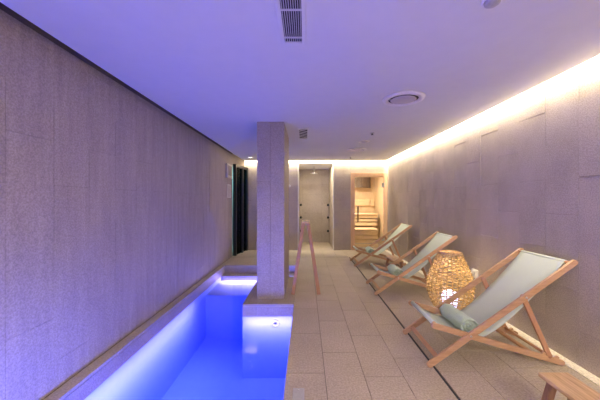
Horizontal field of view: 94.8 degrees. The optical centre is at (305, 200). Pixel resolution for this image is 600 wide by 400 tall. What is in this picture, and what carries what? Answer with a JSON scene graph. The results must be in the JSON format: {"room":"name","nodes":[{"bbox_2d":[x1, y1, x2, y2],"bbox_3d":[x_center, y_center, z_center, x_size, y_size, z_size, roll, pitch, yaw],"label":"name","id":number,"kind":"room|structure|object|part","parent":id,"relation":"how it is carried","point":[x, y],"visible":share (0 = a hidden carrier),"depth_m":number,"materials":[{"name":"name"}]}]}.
{"room":"spa","nodes":[
{"label":"spa","id":0,"kind":"room"},
{"bbox_2d":[0,9,232,399],"bbox_3d":[-1.858,-0.040,1.825,0.203,2.850,9.650,0,0,0],"label":"wall","id":1,"kind":"structure","parent":0,"point":[112,207],"depth_m":2.19,"materials":[{"name":"concrete"}]},
{"bbox_2d":[0,2,231,153],"bbox_3d":[-1.760,-1.195,1.925,0.001,0.180,9.450,0,0,0],"label":"shadow gap","id":2,"kind":"structure","parent":1,"relation":"attached to","point":[3,7],"depth_m":2.19,"materials":[{"name":"paint"}]},
{"bbox_2d":[226,163,231,178],"bbox_3d":[-1.736,-0.665,6.280,0.043,0.320,0.400,0,0,0],"label":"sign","id":3,"kind":"object","parent":1,"relation":"attached to","point":[228,166],"visible":1,"depth_m":6.15,"materials":[{"name":"beige metal"}]},
{"bbox_2d":[227,184,230,197],"bbox_3d":[-1.752,-0.215,6.320,0.011,0.300,0.300,0,0,0],"label":"wall sign","id":4,"kind":"object","parent":1,"relation":"attached to","point":[228,185],"visible":1,"depth_m":6.27,"materials":[{"name":"white plastic"}]},
{"bbox_3d":[-1.753,-0.215,6.320,0.008,0.300,0.300,0,0,0],"label":"plate","id":5,"kind":"part","parent":4,"relation":"part of","materials":[{"name":"white plastic"}]},
{"bbox_2d":[233,164,247,255],"bbox_3d":[-1.675,0.227,7.035,0.149,2.213,0.788,0,0,10],"label":"door","id":6,"kind":"structure","parent":1,"relation":"in","point":[240,173],"depth_m":6.98,"materials":[{"name":"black glass"}]},
{"bbox_3d":[-1.671,0.260,6.863,0.010,2.140,0.350,0,0,10],"label":"glass pane","id":7,"kind":"part","parent":6,"relation":"part of","materials":[{"name":"black glass"}]},
{"bbox_3d":[-1.608,0.260,7.212,0.010,2.140,0.240,0,0,10],"label":"glass pane","id":8,"kind":"part","parent":6,"relation":"part of","materials":[{"name":"black glass"}]},
{"bbox_2d":[232,166,232,251],"bbox_3d":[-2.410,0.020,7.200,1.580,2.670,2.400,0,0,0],"label":"door frame","id":9,"kind":"structure","parent":0,"point":[232,166],"depth_m":8.20,"materials":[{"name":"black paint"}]},
{"bbox_2d":[232,153,244,166],"bbox_3d":[-1.784,-1.083,7.057,0.190,0.404,0.792,0,0,10],"label":"wall","id":10,"kind":"structure","parent":0,"point":[235,160],"depth_m":6.94,"materials":[{"name":"paint"}]},
{"bbox_2d":[0,0,599,160],"bbox_3d":[0.256,-1.090,2.295,3.792,0.050,10.150,0,0,0],"label":"ceiling","id":11,"kind":"structure","parent":0,"point":[223,68],"depth_m":2.04,"materials":[{"name":"white paint"}]},
{"bbox_2d":[275,0,305,44],"bbox_3d":[-0.080,-1.058,1.409,0.164,0.014,0.918,0,0,0],"label":"ceiling vent","id":12,"kind":"object","parent":11,"relation":"in","point":[291,14],"visible":1,"depth_m":1.63,"materials":[{"name":"white metal"}]},
{"bbox_2d":[298,128,307,138],"bbox_3d":[-0.035,-1.058,4.390,0.150,0.014,0.620,0,0,0],"label":"ceiling vent","id":13,"kind":"object","parent":11,"relation":"in","point":[303,132],"visible":1,"depth_m":4.34,"materials":[{"name":"white metal"}]},
{"bbox_2d":[347,148,366,151],"bbox_3d":[1.075,-1.051,5.760,0.400,0.026,0.400,0,0,0],"label":"ceiling vent","id":14,"kind":"object","parent":11,"relation":"in","point":[350,149],"visible":1,"depth_m":5.70,"materials":[{"name":"white plastic"}]},
{"bbox_2d":[382,90,424,106],"bbox_3d":[1.020,-1.051,2.880,0.424,0.026,0.424,0,0,0],"label":"ceiling vent","id":15,"kind":"object","parent":11,"relation":"in","point":[402,98],"visible":1,"depth_m":2.83,"materials":[{"name":"white plastic"}]},
{"bbox_2d":[481,0,501,8],"bbox_3d":[0.985,-1.045,1.455,0.100,0.040,0.100,0,0,0],"label":"smoke detector","id":16,"kind":"object","parent":11,"relation":"attached to","point":[488,4],"visible":1,"depth_m":1.45,"materials":[{"name":"white plastic"}]},
{"bbox_2d":[245,160,387,249],"bbox_3d":[0.160,-0.040,8.188,4.120,2.850,1.524,0,0,0],"label":"wall","id":17,"kind":"structure","parent":0,"point":[315,190],"depth_m":7.43,"materials":[{"name":"paint"}]},
{"bbox_2d":[298,164,298,244],"bbox_3d":[-0.198,0.169,7.432,0.028,2.327,0.020,0,0,0],"label":"trim","id":18,"kind":"structure","parent":17,"relation":"attached to","point":[298,164],"depth_m":7.42,"materials":[{"name":"white plastic"}]},
{"bbox_2d":[333,164,333,249],"bbox_3d":[0.752,0.169,7.432,0.028,2.327,0.020,0,0,0],"label":"trim","id":19,"kind":"structure","parent":17,"relation":"attached to","point":[333,164],"depth_m":7.42,"materials":[{"name":"white plastic"}]},
{"bbox_2d":[355,177,370,187],"bbox_3d":[1.800,-0.586,9.018,0.706,0.359,0.310,0,0,0],"label":"shade","id":20,"kind":"object","parent":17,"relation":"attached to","point":[360,182],"visible":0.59,"depth_m":8.88,"materials":[{"name":"brown wood"}]},
{"bbox_2d":[351,173,387,249],"bbox_3d":[1.708,0.296,7.433,0.985,2.072,0.115,0,0,0],"label":"door","id":21,"kind":"structure","parent":17,"relation":"in","point":[353,175],"depth_m":7.40,"materials":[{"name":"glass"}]},
{"bbox_3d":[1.405,0.365,7.402,0.040,0.420,0.055,0,0,0],"label":"handle","id":22,"kind":"part","parent":21,"relation":"part of","materials":[{"name":"brown wood"}]},
{"bbox_2d":[299,162,333,168],"bbox_3d":[0.277,-1.020,8.136,0.954,0.050,1.408,0,0,0],"label":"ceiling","id":23,"kind":"structure","parent":0,"point":[301,166],"depth_m":8.08,"materials":[{"name":"white paint"}]},
{"bbox_2d":[43,242,599,399],"bbox_3d":[0.130,1.364,3.300,4.380,0.062,12.200,0,0,0],"label":"floor","id":24,"kind":"structure","parent":0,"point":[346,343],"depth_m":2.49,"materials":[{"name":"tile"}]},
{"bbox_2d":[58,266,296,399],"bbox_3d":[-0.904,1.861,1.685,1.668,1.048,8.170,0,0,0],"label":"swimming pool","id":25,"kind":"object","parent":24,"relation":"in","point":[210,345],"visible":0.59,"depth_m":3.55,"materials":[{"name":"liquid"}]},
{"bbox_2d":[272,319,279,326],"bbox_3d":[-0.385,1.580,3.540,0.104,0.104,0.014,0,0,0],"label":"inlet","id":26,"kind":"object","parent":25,"relation":"attached to","point":[275,320],"visible":1,"depth_m":3.53,"materials":[{"name":"white plastic"}]},
{"bbox_2d":[257,122,288,298],"bbox_3d":[-0.471,0.135,4.250,0.370,2.400,1.043,0,0,0],"label":"column","id":27,"kind":"structure","parent":24,"relation":"on","point":[272,137],"depth_m":3.73,"materials":[{"name":"stone"}]},
{"bbox_2d":[292,388,303,399],"bbox_3d":[-0.048,1.332,1.840,0.080,0.006,0.240,0,0,0],"label":"access cover","id":28,"kind":"object","parent":24,"relation":"on","point":[298,393],"visible":1,"depth_m":1.89,"materials":[{"name":"grey plastic"}]},
{"bbox_2d":[291,220,319,294],"bbox_3d":[0.005,0.822,4.130,0.416,1.034,0.436,0,0,0],"label":"trestle","id":29,"kind":"object","parent":24,"relation":"on","point":[304,222],"visible":1,"depth_m":3.93,"materials":[{"name":"brown wood"}]},
{"bbox_3d":[-0.105,0.832,3.953,0.207,1.013,0.054,0,0,-13],"label":"leg","id":30,"kind":"part","parent":29,"relation":"part of","materials":[{"name":"brown wood"}]},
{"bbox_3d":[0.115,0.832,3.953,0.207,1.013,0.054,0,0,13],"label":"leg","id":31,"kind":"part","parent":29,"relation":"part of","materials":[{"name":"brown wood"}]},
{"bbox_2d":[355,213,377,227],"bbox_3d":[1.600,0.870,8.773,1.200,0.930,0.785,0,0,0],"label":"bench","id":32,"kind":"object","parent":24,"relation":"on","point":[361,215],"visible":0.52,"depth_m":8.41,"materials":[{"name":"beige wood"}]},
{"bbox_2d":[355,227,378,246],"bbox_3d":[1.530,1.075,8.072,1.060,0.520,0.585,0,0,0],"label":"bench","id":33,"kind":"object","parent":24,"relation":"on","point":[374,232],"visible":0.46,"depth_m":7.81,"materials":[{"name":"brown wood"}]},
{"bbox_2d":[350,223,411,266],"bbox_3d":[1.572,0.914,5.850,1.176,0.843,0.569,0,0,0],"label":"deck chair","id":34,"kind":"object","parent":24,"relation":"on","point":[401,228],"visible":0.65,"depth_m":5.72,"materials":[{"name":"brown wood"}]},
{"bbox_3d":[1.556,1.167,6.091,1.054,0.335,0.022,0,0,0],"label":"seat rail","id":35,"kind":"part","parent":34,"relation":"part of","materials":[{"name":"brown wood"}]},
{"bbox_2d":[365,246,374,253],"bbox_3d":[1.373,1.063,5.850,0.144,0.133,0.377,0,0,2],"label":"rolled towel","id":36,"kind":"object","parent":34,"relation":"on","point":[368,249],"visible":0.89,"depth_m":5.77,"materials":[{"name":"white fabric"}]},
{"bbox_3d":[1.556,1.167,5.609,1.054,0.335,0.022,0,0,0],"label":"seat rail","id":37,"kind":"part","parent":34,"relation":"part of","materials":[{"name":"brown wood"}]},
{"bbox_3d":[1.860,1.027,5.608,0.245,0.506,0.020,0,0,0],"label":"prop leg","id":38,"kind":"part","parent":34,"relation":"part of","materials":[{"name":"brown wood"}]},
{"bbox_2d":[385,255,403,267],"bbox_3d":[1.600,1.187,4.980,0.245,0.304,0.460,0,0,0],"label":"wooden stool","id":39,"kind":"object","parent":24,"relation":"on","point":[393,258],"visible":0.6,"depth_m":5.01,"materials":[{"name":"brown wood"}]},
{"bbox_3d":[1.600,1.047,4.980,0.180,0.024,0.460,0,0,0],"label":"seat","id":40,"kind":"part","parent":39,"relation":"part of","materials":[{"name":"brown wood"}]},
{"bbox_2d":[349,257,459,399],"bbox_3d":[1.032,1.341,1.845,0.016,0.004,9.290,0,0,0],"label":"drain","id":41,"kind":"object","parent":24,"relation":"on","point":[450,388],"visible":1,"depth_m":2.50,"materials":[{"name":"black metal"}]},
{"bbox_2d":[366,231,457,294],"bbox_3d":[1.557,0.914,4.165,1.176,0.843,0.569,0,0,0],"label":"deck chair","id":42,"kind":"object","parent":24,"relation":"on","point":[438,241],"visible":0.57,"depth_m":4.11,"materials":[{"name":"brown wood"}]},
{"bbox_2d":[387,264,402,275],"bbox_3d":[1.359,1.063,4.165,0.144,0.133,0.377,0,0,0],"label":"rolled towel","id":43,"kind":"object","parent":42,"relation":"on","point":[392,268],"visible":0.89,"depth_m":4.09,"materials":[{"name":"white fabric"}]},
{"bbox_3d":[1.541,1.167,4.406,1.054,0.335,0.022,0,0,0],"label":"seat rail","id":44,"kind":"part","parent":42,"relation":"part of","materials":[{"name":"brown wood"}]},
{"bbox_3d":[1.557,0.914,4.433,1.176,0.843,0.022,0,0,0],"label":"rail","id":45,"kind":"part","parent":42,"relation":"part of","materials":[{"name":"brown wood"}]},
{"bbox_3d":[1.541,1.167,3.924,1.054,0.335,0.022,0,0,0],"label":"seat rail","id":46,"kind":"part","parent":42,"relation":"part of","materials":[{"name":"brown wood"}]},
{"bbox_3d":[1.845,1.027,4.407,0.245,0.506,0.020,0,0,0],"label":"prop leg","id":47,"kind":"part","parent":42,"relation":"part of","materials":[{"name":"brown wood"}]},
{"bbox_2d":[425,250,475,309],"bbox_3d":[1.757,0.978,3.360,0.542,0.711,0.546,0,0,-14],"label":"lantern","id":48,"kind":"object","parent":24,"relation":"on","point":[446,293],"visible":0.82,"depth_m":3.24,"materials":[{"name":"wicker"}]},
{"bbox_3d":[1.757,1.203,3.360,0.200,0.236,0.200,0,0,0],"label":"lamp globe","id":49,"kind":"part","parent":48,"relation":"part of","materials":[{"name":"white glass"}]},
{"bbox_2d":[402,248,577,367],"bbox_3d":[1.573,0.905,2.485,1.203,0.862,0.582,0,0,0],"label":"deck chair","id":50,"kind":"object","parent":24,"relation":"on","point":[529,273],"visible":0.97,"depth_m":2.42,"materials":[{"name":"brown wood"}]},
{"bbox_2d":[439,303,477,331],"bbox_3d":[1.371,1.057,2.485,0.147,0.136,0.386,0,0,-2],"label":"rolled towel","id":51,"kind":"object","parent":50,"relation":"on","point":[459,319],"visible":0.98,"depth_m":2.40,"materials":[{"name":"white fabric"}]},
{"bbox_3d":[1.558,1.163,2.732,1.078,0.343,0.023,0,0,0],"label":"seat rail","id":52,"kind":"part","parent":50,"relation":"part of","materials":[{"name":"brown wood"}]},
{"bbox_3d":[1.573,0.905,2.759,1.203,0.862,0.023,0,0,0],"label":"rail","id":53,"kind":"part","parent":50,"relation":"part of","materials":[{"name":"brown wood"}]},
{"bbox_3d":[1.869,1.020,2.732,0.250,0.518,0.021,0,0,0],"label":"prop leg","id":54,"kind":"part","parent":50,"relation":"part of","materials":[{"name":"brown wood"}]},
{"bbox_3d":[1.558,1.163,2.239,1.078,0.343,0.023,0,0,0],"label":"seat rail","id":55,"kind":"part","parent":50,"relation":"part of","materials":[{"name":"brown wood"}]},
{"bbox_3d":[1.869,1.020,2.237,0.250,0.518,0.021,0,0,0],"label":"prop leg","id":56,"kind":"part","parent":50,"relation":"part of","materials":[{"name":"brown wood"}]},
{"bbox_2d":[538,372,599,399],"bbox_3d":[1.492,1.187,1.435,0.245,0.304,0.460,0,0,0],"label":"wooden stool","id":57,"kind":"object","parent":24,"relation":"on","point":[571,387],"visible":1,"depth_m":1.56,"materials":[{"name":"brown wood"}]},
{"bbox_3d":[1.412,1.197,1.620,0.103,0.284,0.049,0,0,31],"label":"leg","id":58,"kind":"part","parent":57,"relation":"part of","materials":[{"name":"brown wood"}]},
{"bbox_2d":[355,177,382,244],"bbox_3d":[1.625,0.235,8.365,1.390,2.200,1.710,0,0,0],"label":"wall","id":59,"kind":"structure","parent":0,"point":[375,192],"depth_m":9.20,"materials":[{"name":"beige wood"}]},
{"bbox_2d":[355,199,369,204],"bbox_3d":[1.850,0.065,9.135,0.540,0.200,0.030,0,0,0],"label":"board","id":60,"kind":"object","parent":59,"relation":"attached to","point":[357,201],"visible":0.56,"depth_m":9.12,"materials":[{"name":"beige wood"}]},
{"bbox_2d":[388,55,599,377],"bbox_3d":[2.308,0.085,2.250,0.205,3.100,10.500,0,0,0],"label":"wall","id":61,"kind":"structure","parent":0,"point":[523,172],"depth_m":2.73,"materials":[{"name":"stone"}]},
{"bbox_2d":[466,268,477,297],"bbox_3d":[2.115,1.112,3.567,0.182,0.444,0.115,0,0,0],"label":"wall socket","id":62,"kind":"object","parent":61,"relation":"attached to","point":[474,272],"visible":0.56,"depth_m":3.53,"materials":[{"name":"white plastic"}]}
]}

